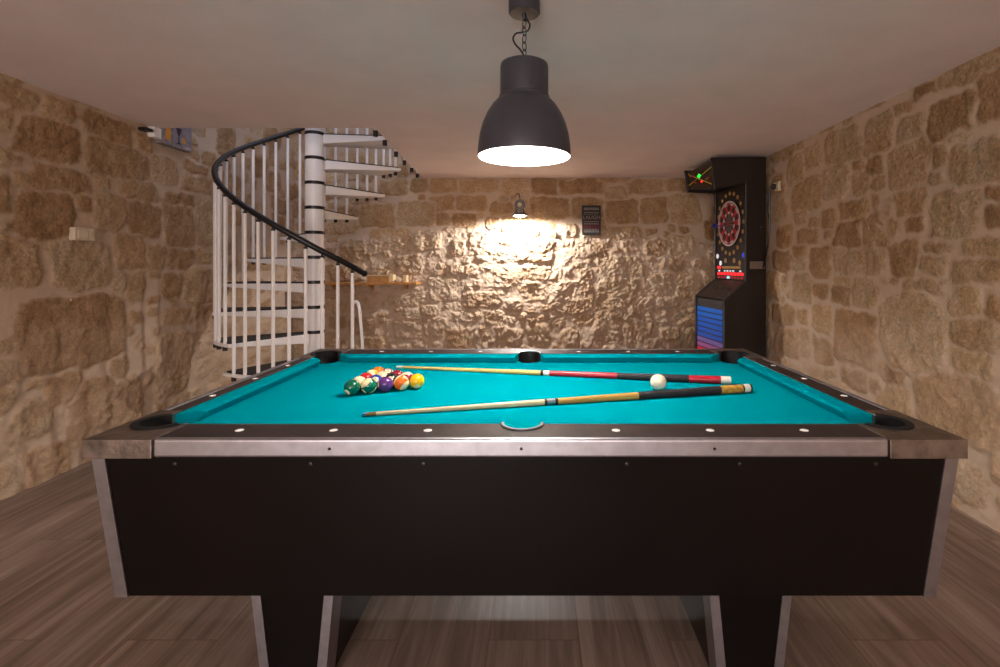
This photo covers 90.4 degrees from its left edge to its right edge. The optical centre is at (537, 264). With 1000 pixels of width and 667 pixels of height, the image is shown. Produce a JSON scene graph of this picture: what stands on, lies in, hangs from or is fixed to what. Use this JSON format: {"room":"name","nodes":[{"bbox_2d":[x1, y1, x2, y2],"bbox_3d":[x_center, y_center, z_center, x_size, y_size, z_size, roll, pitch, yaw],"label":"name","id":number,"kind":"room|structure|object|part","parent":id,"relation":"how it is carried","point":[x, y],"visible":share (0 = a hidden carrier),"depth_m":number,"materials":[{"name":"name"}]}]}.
{"room":"game room","nodes":[
{"label":"game room","id":0,"kind":"room"},
{"bbox_2d":[0,73,294,499],"bbox_3d":[-2.971,-1.140,0.765,0.072,4.920,10.730,0,0,0],"label":"wall","id":1,"kind":"structure","parent":0,"point":[115,329],"depth_m":3.40,"materials":[{"name":"stone"}]},
{"bbox_2d":[69,227,94,240],"bbox_3d":[-2.958,-0.200,3.215,0.044,0.084,0.148,0,0,0],"label":"light switch","id":2,"kind":"object","parent":1,"relation":"attached to","point":[76,233],"visible":1,"depth_m":3.19,"materials":[{"name":"beige plastic"}]},
{"bbox_2d":[138,127,152,131],"bbox_3d":[-2.950,-1.018,3.720,0.060,0.024,0.070,0,0,0],"label":"wall bracket","id":3,"kind":"object","parent":1,"relation":"attached to","point":[144,129],"visible":1,"depth_m":3.70,"materials":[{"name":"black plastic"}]},
{"bbox_2d":[147,126,160,138],"bbox_3d":[-2.953,-1.018,3.815,0.055,0.080,0.080,0,0,0],"label":"board","id":4,"kind":"object","parent":1,"relation":"attached to","point":[156,134],"visible":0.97,"depth_m":3.79,"materials":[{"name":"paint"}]},
{"bbox_2d":[155,128,191,152],"bbox_3d":[-2.946,-1.114,4.009,0.059,0.332,0.330,0,0,0],"label":"poster","id":5,"kind":"object","parent":1,"relation":"attached to","point":[180,139],"visible":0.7,"depth_m":4.01,"materials":[{"name":"multicoloured"}]},
{"bbox_3d":[-2.918,-1.046,4.022,0.004,0.129,0.065,0,0,0],"label":"painted glass","id":6,"kind":"part","parent":5,"relation":"part of","materials":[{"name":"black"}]},
{"bbox_2d":[0,0,999,177],"bbox_3d":[-0.366,-1.200,0.715,5.467,0.280,10.870,0,0,0],"label":"ceiling","id":7,"kind":"structure","parent":0,"point":[640,88],"depth_m":2.64,"materials":[{"name":"paint"}]},
{"bbox_2d":[373,128,418,177],"bbox_3d":[-1.355,-1.662,4.894,0.058,1.272,2.044,0,0,-4],"label":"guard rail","id":8,"kind":"object","parent":7,"relation":"attached to","point":[375,132],"visible":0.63,"depth_m":4.68,"materials":[{"name":"black metal"}]},
{"bbox_2d":[478,0,570,165],"bbox_3d":[-0.055,-0.747,1.990,0.373,0.626,0.373,0,0,0],"label":"pendant lamp","id":9,"kind":"object","parent":7,"relation":"hanging from","point":[523,126],"visible":1,"depth_m":1.90,"materials":[{"name":"grey metal"}]},
{"bbox_3d":[-0.066,-0.914,1.986,0.074,0.190,0.035,0,0,0],"label":"cord","id":10,"kind":"part","parent":9,"relation":"part of","materials":[{"name":"black plastic"}]},
{"bbox_3d":[-0.055,-0.628,1.990,0.373,0.388,0.373,0,0,0],"label":"lamp shade","id":11,"kind":"part","parent":9,"relation":"part of","materials":[{"name":"grey metal"}]},
{"bbox_2d":[0,461,999,666],"bbox_3d":[-0.366,1.350,0.715,5.467,0.100,10.870,0,0,0],"label":"floor","id":12,"kind":"structure","parent":0,"point":[59,606],"depth_m":1.80,"materials":[{"name":"brown wood"}]},
{"bbox_2d":[211,128,400,381],"bbox_3d":[-2.079,-0.700,4.600,1.598,4.001,1.606,0,0,9],"label":"spiral staircase","id":13,"kind":"structure","parent":12,"relation":"on","point":[316,139],"depth_m":4.46,"materials":[{"name":"white metal"}]},
{"bbox_3d":[-2.099,-1.115,4.600,1.558,2.409,1.606,0,0,0],"label":"handrail","id":14,"kind":"part","parent":13,"relation":"part of","materials":[{"name":"black plastic"}]},
{"bbox_2d":[82,349,967,666],"bbox_3d":[-0.034,0.877,2.005,2.322,0.846,1.416,0,0,0],"label":"pool table","id":15,"kind":"object","parent":12,"relation":"on","point":[273,486],"visible":0.98,"depth_m":1.34,"materials":[{"name":"wood"}]},
{"bbox_3d":[-1.154,0.707,1.337,0.048,0.394,0.078,0,0,38],"label":"corner trim","id":16,"kind":"part","parent":15,"relation":"part of","materials":[{"name":"metal"}]},
{"bbox_3d":[-1.181,0.482,2.005,0.022,0.050,0.880,0,0,0],"label":"edge trim","id":17,"kind":"part","parent":15,"relation":"part of","materials":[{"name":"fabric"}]},
{"bbox_3d":[-1.147,0.482,2.005,0.047,0.045,0.880,0,0,0],"label":"rail","id":18,"kind":"part","parent":15,"relation":"part of","materials":[{"name":"laminate"}]},
{"bbox_2d":[175,357,319,423],"bbox_3d":[-1.093,0.480,2.005,0.057,0.037,0.952,0,0,0],"label":"cushion","id":19,"kind":"object","parent":15,"relation":"on","point":[218,405],"depth_m":1.83,"materials":[{"name":"fabric"}]},
{"bbox_3d":[-0.844,1.102,1.540,0.068,0.396,0.087,0,0,0],"label":"leg trim","id":20,"kind":"part","parent":15,"relation":"part of","materials":[{"name":"metal"}]},
{"bbox_3d":[-0.744,1.101,2.005,0.260,0.398,1.010,0,0,0],"label":"leg","id":21,"kind":"part","parent":15,"relation":"part of","materials":[{"name":"black laminate"}]},
{"bbox_3d":[-0.644,1.102,1.540,0.068,0.396,0.087,0,0,0],"label":"leg trim","id":22,"kind":"part","parent":15,"relation":"part of","materials":[{"name":"metal"}]},
{"bbox_2d":[188,419,501,423],"bbox_3d":[-0.566,0.480,1.464,0.929,0.037,0.057,0,0,0],"label":"cushion","id":23,"kind":"object","parent":15,"relation":"on","point":[211,421],"depth_m":1.46,"materials":[{"name":"fabric"}]},
{"bbox_2d":[344,379,359,394],"bbox_3d":[-0.713,0.469,1.897,0.059,0.060,0.060,0,0,20],"label":"ball","id":24,"kind":"object","parent":15,"relation":"on","point":[351,387],"visible":1,"depth_m":1.88,"materials":[{"name":"green plastic"}]},
{"bbox_2d":[353,376,364,390],"bbox_3d":[-0.708,0.469,1.959,0.059,0.060,0.060,0,0,-18],"label":"ball","id":25,"kind":"object","parent":15,"relation":"on","point":[359,379],"visible":0.41,"depth_m":1.94,"materials":[{"name":"white plastic"}]},
{"bbox_2d":[360,373,371,378],"bbox_3d":[-0.702,0.469,2.020,0.060,0.060,0.060,0,0,11],"label":"ball","id":26,"kind":"object","parent":15,"relation":"on","point":[365,375],"visible":0.26,"depth_m":2.01,"materials":[{"name":"red plastic"}]},
{"bbox_2d":[361,378,376,393],"bbox_3d":[-0.657,0.469,1.923,0.059,0.060,0.060,0,0,22],"label":"ball","id":27,"kind":"object","parent":15,"relation":"on","point":[369,385],"visible":1,"depth_m":1.90,"materials":[{"name":"green"}]},
{"bbox_2d":[366,369,377,374],"bbox_3d":[-0.697,0.469,2.082,0.059,0.060,0.060,0,0,29],"label":"ball","id":28,"kind":"object","parent":15,"relation":"on","point":[372,371],"visible":0.2,"depth_m":2.07,"materials":[{"name":"yellow"}]},
{"bbox_2d":[370,374,381,389],"bbox_3d":[-0.652,0.469,1.985,0.060,0.060,0.060,0,0,22],"label":"ball","id":29,"kind":"object","parent":15,"relation":"on","point":[375,377],"visible":0.41,"depth_m":1.97,"materials":[{"name":"multicoloured"}]},
{"bbox_2d":[373,366,383,371],"bbox_3d":[-0.692,0.469,2.143,0.060,0.060,0.060,0,0,19],"label":"ball","id":30,"kind":"object","parent":15,"relation":"on","point":[378,368],"visible":0.3,"depth_m":2.13,"materials":[{"name":"orange plastic"}]},
{"bbox_2d":[376,371,386,376],"bbox_3d":[-0.646,0.469,2.046,0.060,0.060,0.060,0,0,22],"label":"ball","id":31,"kind":"object","parent":15,"relation":"on","point":[381,373],"visible":0.29,"depth_m":2.03,"materials":[{"name":"white"}]},
{"bbox_2d":[377,376,392,391],"bbox_3d":[-0.601,0.469,1.949,0.059,0.060,0.060,0,0,26],"label":"ball","id":32,"kind":"object","parent":15,"relation":"on","point":[385,384],"visible":1,"depth_m":1.93,"materials":[{"name":"purple plastic"}]},
{"bbox_2d":[382,368,392,373],"bbox_3d":[-0.641,0.469,2.108,0.060,0.060,0.060,0,0,24],"label":"ball","id":33,"kind":"object","parent":15,"relation":"on","point":[387,370],"visible":0.21,"depth_m":2.09,"materials":[{"name":"white plastic"}]},
{"bbox_2d":[386,373,396,387],"bbox_3d":[-0.596,0.469,2.011,0.060,0.060,0.060,0,0,29],"label":"ball","id":34,"kind":"object","parent":15,"relation":"on","point":[392,376],"visible":0.38,"depth_m":2.00,"materials":[{"name":"black plastic"}]},
{"bbox_2d":[392,370,402,375],"bbox_3d":[-0.590,0.469,2.072,0.060,0.060,0.060,0,0,19],"label":"ball","id":35,"kind":"object","parent":15,"relation":"on","point":[397,372],"visible":0.3,"depth_m":2.06,"materials":[{"name":"red plastic"}]},
{"bbox_2d":[394,375,408,389],"bbox_3d":[-0.545,0.469,1.975,0.060,0.060,0.060,0,0,27],"label":"ball","id":36,"kind":"object","parent":15,"relation":"on","point":[401,382],"visible":1,"depth_m":1.96,"materials":[{"name":"orange plastic"}]},
{"bbox_2d":[401,372,412,385],"bbox_3d":[-0.540,0.469,2.037,0.060,0.060,0.060,0,0,23],"label":"ball","id":37,"kind":"object","parent":15,"relation":"on","point":[408,375],"visible":0.39,"depth_m":2.02,"materials":[{"name":"white plastic"}]},
{"bbox_2d":[409,374,424,388],"bbox_3d":[-0.489,0.469,2.002,0.060,0.060,0.060,0,0,21],"label":"ball","id":38,"kind":"object","parent":15,"relation":"on","point":[416,381],"visible":1,"depth_m":1.98,"materials":[{"name":"yellow plastic"}]},
{"bbox_2d":[340,354,517,361],"bbox_3d":[-0.566,0.480,2.546,0.929,0.037,0.057,0,0,0],"label":"cushion","id":39,"kind":"object","parent":15,"relation":"on","point":[343,357],"depth_m":2.53,"materials":[{"name":"fabric"}]},
{"bbox_3d":[-0.045,0.482,1.311,1.936,0.050,0.022,0,0,0],"label":"edge trim","id":40,"kind":"part","parent":15,"relation":"part of","materials":[{"name":"metal"}]},
{"bbox_3d":[-0.045,0.482,1.379,1.936,0.045,0.114,0,0,0],"label":"rail","id":41,"kind":"part","parent":15,"relation":"part of","materials":[{"name":"laminate"}]},
{"bbox_3d":[-0.045,0.482,2.631,1.936,0.045,0.114,0,0,0],"label":"rail","id":42,"kind":"part","parent":15,"relation":"part of","materials":[{"name":"laminate"}]},
{"bbox_3d":[-0.045,0.482,2.699,1.936,0.050,0.022,0,0,0],"label":"edge trim","id":43,"kind":"part","parent":15,"relation":"part of","materials":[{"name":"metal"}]},
{"bbox_2d":[362,384,752,416],"bbox_3d":[0.128,0.489,1.788,1.448,0.034,0.034,0,0,-12],"label":"pool cue","id":44,"kind":"object","parent":15,"relation":"on","point":[740,388],"visible":1,"depth_m":1.80,"materials":[{"name":"brown wood"}]},
{"bbox_2d":[396,366,730,383],"bbox_3d":[0.061,0.488,2.234,1.525,0.033,0.033,0,0,12],"label":"pool cue","id":45,"kind":"object","parent":15,"relation":"on","point":[629,376],"visible":0.98,"depth_m":2.18,"materials":[{"name":"beige"}]},
{"bbox_2d":[540,354,718,361],"bbox_3d":[0.475,0.480,2.546,0.929,0.037,0.057,0,0,0],"label":"cushion","id":46,"kind":"object","parent":15,"relation":"on","point":[543,357],"depth_m":2.53,"materials":[{"name":"fabric"}]},
{"bbox_2d":[650,374,666,389],"bbox_3d":[0.480,0.468,1.975,0.065,0.065,0.065,0,0,0],"label":"cue ball","id":47,"kind":"object","parent":15,"relation":"on","point":[657,381],"visible":0.94,"depth_m":1.95,"materials":[{"name":"beige plastic"}]},
{"bbox_2d":[543,419,856,424],"bbox_3d":[0.475,0.480,1.464,0.929,0.037,0.057,0,0,0],"label":"cushion","id":48,"kind":"object","parent":15,"relation":"on","point":[548,421],"depth_m":1.45,"materials":[{"name":"fabric"}]},
{"bbox_3d":[0.544,1.102,1.540,0.068,0.396,0.087,0,0,0],"label":"leg trim","id":49,"kind":"part","parent":15,"relation":"part of","materials":[{"name":"metal"}]},
{"bbox_3d":[0.644,1.101,2.005,0.260,0.398,1.010,0,0,0],"label":"leg","id":50,"kind":"part","parent":15,"relation":"part of","materials":[{"name":"black laminate"}]},
{"bbox_3d":[0.744,1.102,1.540,0.068,0.396,0.087,0,0,0],"label":"leg trim","id":51,"kind":"part","parent":15,"relation":"part of","materials":[{"name":"metal"}]},
{"bbox_2d":[737,357,871,423],"bbox_3d":[1.004,0.480,2.005,0.057,0.037,0.952,0,0,0],"label":"cushion","id":52,"kind":"object","parent":15,"relation":"on","point":[833,406],"depth_m":1.83,"materials":[{"name":"fabric"}]},
{"bbox_3d":[1.067,0.482,2.005,0.069,0.045,0.880,0,0,0],"label":"rail","id":53,"kind":"part","parent":15,"relation":"part of","materials":[{"name":"laminate"}]},
{"bbox_3d":[1.113,0.482,2.005,0.022,0.050,0.880,0,0,0],"label":"edge trim","id":54,"kind":"part","parent":15,"relation":"part of","materials":[{"name":"laminate"}]},
{"bbox_3d":[1.086,0.707,1.337,0.048,0.394,0.078,0,0,-38],"label":"corner trim","id":55,"kind":"part","parent":15,"relation":"part of","materials":[{"name":"metal"}]},
{"bbox_2d":[684,157,765,357],"bbox_3d":[1.895,0.126,5.083,0.552,2.348,0.666,0,0,-6],"label":"machine","id":56,"kind":"object","parent":12,"relation":"on","point":[730,311],"visible":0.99,"depth_m":4.78,"materials":[{"name":"black plastic"}]},
{"bbox_3d":[1.865,0.133,5.403,0.545,2.335,0.022,0,0,-6],"label":"panel","id":57,"kind":"part","parent":56,"relation":"part of","materials":[{"name":"black plastic"}]},
{"bbox_3d":[1.763,0.797,5.071,0.008,0.886,0.600,0,0,-6],"label":"door","id":58,"kind":"part","parent":56,"relation":"part of","materials":[{"name":"blue plastic"}]},
{"bbox_2d":[697,279,742,299],"bbox_3d":[1.866,0.247,5.082,0.216,0.181,0.612,0,0,-6],"label":"shelf","id":59,"kind":"object","parent":56,"relation":"attached to","point":[717,289],"depth_m":5.00,"materials":[{"name":"black plastic"}]},
{"bbox_3d":[1.981,-0.320,5.094,0.013,0.936,0.604,0,0,-6],"label":"board panel","id":60,"kind":"part","parent":56,"relation":"part of","materials":[{"name":"black"}]},
{"bbox_3d":[1.932,0.133,4.768,0.545,2.335,0.022,0,0,-6],"label":"panel","id":61,"kind":"part","parent":56,"relation":"part of","materials":[{"name":"black wood"}]},
{"bbox_3d":[2.115,0.002,4.775,0.150,0.073,0.005,0,0,-6],"label":"plate","id":62,"kind":"part","parent":56,"relation":"part of","materials":[{"name":"silver metal"}]},
{"bbox_2d":[762,184,775,267],"bbox_3d":[2.178,-0.041,4.743,0.054,1.423,0.330,0,0,0],"label":"power cord","id":63,"kind":"object","parent":56,"relation":"attached to","point":[773,186],"visible":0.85,"depth_m":4.63,"materials":[{"name":"black plastic"}]},
{"bbox_2d":[291,128,713,358],"bbox_3d":[-0.366,-1.140,5.991,5.427,4.920,0.097,0,0,0],"label":"wall","id":64,"kind":"structure","parent":0,"point":[490,277],"depth_m":6.00,"materials":[{"name":"stone"}]},
{"bbox_2d":[324,282,420,290],"bbox_3d":[-2.022,0.265,5.935,1.195,0.120,0.250,0,0,0],"label":"wall shelf","id":65,"kind":"object","parent":64,"relation":"attached to","point":[332,284],"visible":0.62,"depth_m":5.81,"materials":[{"name":"brown wood"}]},
{"bbox_2d":[367,274,395,281],"bbox_3d":[-1.864,0.159,5.900,0.308,0.092,0.116,0,0,0],"label":"wooden box","id":66,"kind":"object","parent":65,"relation":"on","point":[392,277],"visible":0.95,"depth_m":5.84,"materials":[{"name":"brown wood"}]},
{"bbox_3d":[-1.737,0.159,5.900,0.054,0.092,0.116,0,0,0],"label":"panel","id":67,"kind":"part","parent":66,"relation":"part of","materials":[{"name":"brown wood"}]},
{"bbox_2d":[403,275,408,281],"bbox_3d":[-1.575,0.164,5.900,0.040,0.082,0.100,0,0,0],"label":"wooden holder","id":68,"kind":"object","parent":65,"relation":"on","point":[405,277],"visible":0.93,"depth_m":5.85,"materials":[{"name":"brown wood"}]},
{"bbox_2d":[512,193,526,217],"bbox_3d":[-0.210,-0.694,5.833,0.176,0.295,0.423,0,0,0],"label":"wall lamp","id":69,"kind":"object","parent":64,"relation":"attached to","point":[519,204],"visible":1,"depth_m":5.69,"materials":[{"name":"grey metal"}]},
{"bbox_3d":[-0.210,-0.606,5.710,0.176,0.078,0.176,0,0,0],"label":"lamp shade","id":70,"kind":"part","parent":69,"relation":"part of","materials":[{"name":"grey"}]},
{"bbox_2d":[582,205,600,234],"bbox_3d":[0.642,-0.538,5.973,0.220,0.352,0.083,0,0,0],"label":"sign","id":71,"kind":"object","parent":64,"relation":"attached to","point":[591,214],"visible":1,"depth_m":5.93,"materials":[{"name":"brown"}]},
{"bbox_2d":[766,47,999,532],"bbox_3d":[2.237,-1.140,0.765,0.055,4.920,10.730,0,0,0],"label":"wall","id":72,"kind":"structure","parent":0,"point":[883,256],"depth_m":3.01,"materials":[{"name":"stone"}]},
{"bbox_2d":[774,181,780,191],"bbox_3d":[2.229,-0.730,4.600,0.044,0.090,0.090,0,0,0],"label":"wall socket","id":73,"kind":"object","parent":72,"relation":"attached to","point":[778,185],"visible":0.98,"depth_m":4.57,"materials":[{"name":"beige plastic"}]}
]}

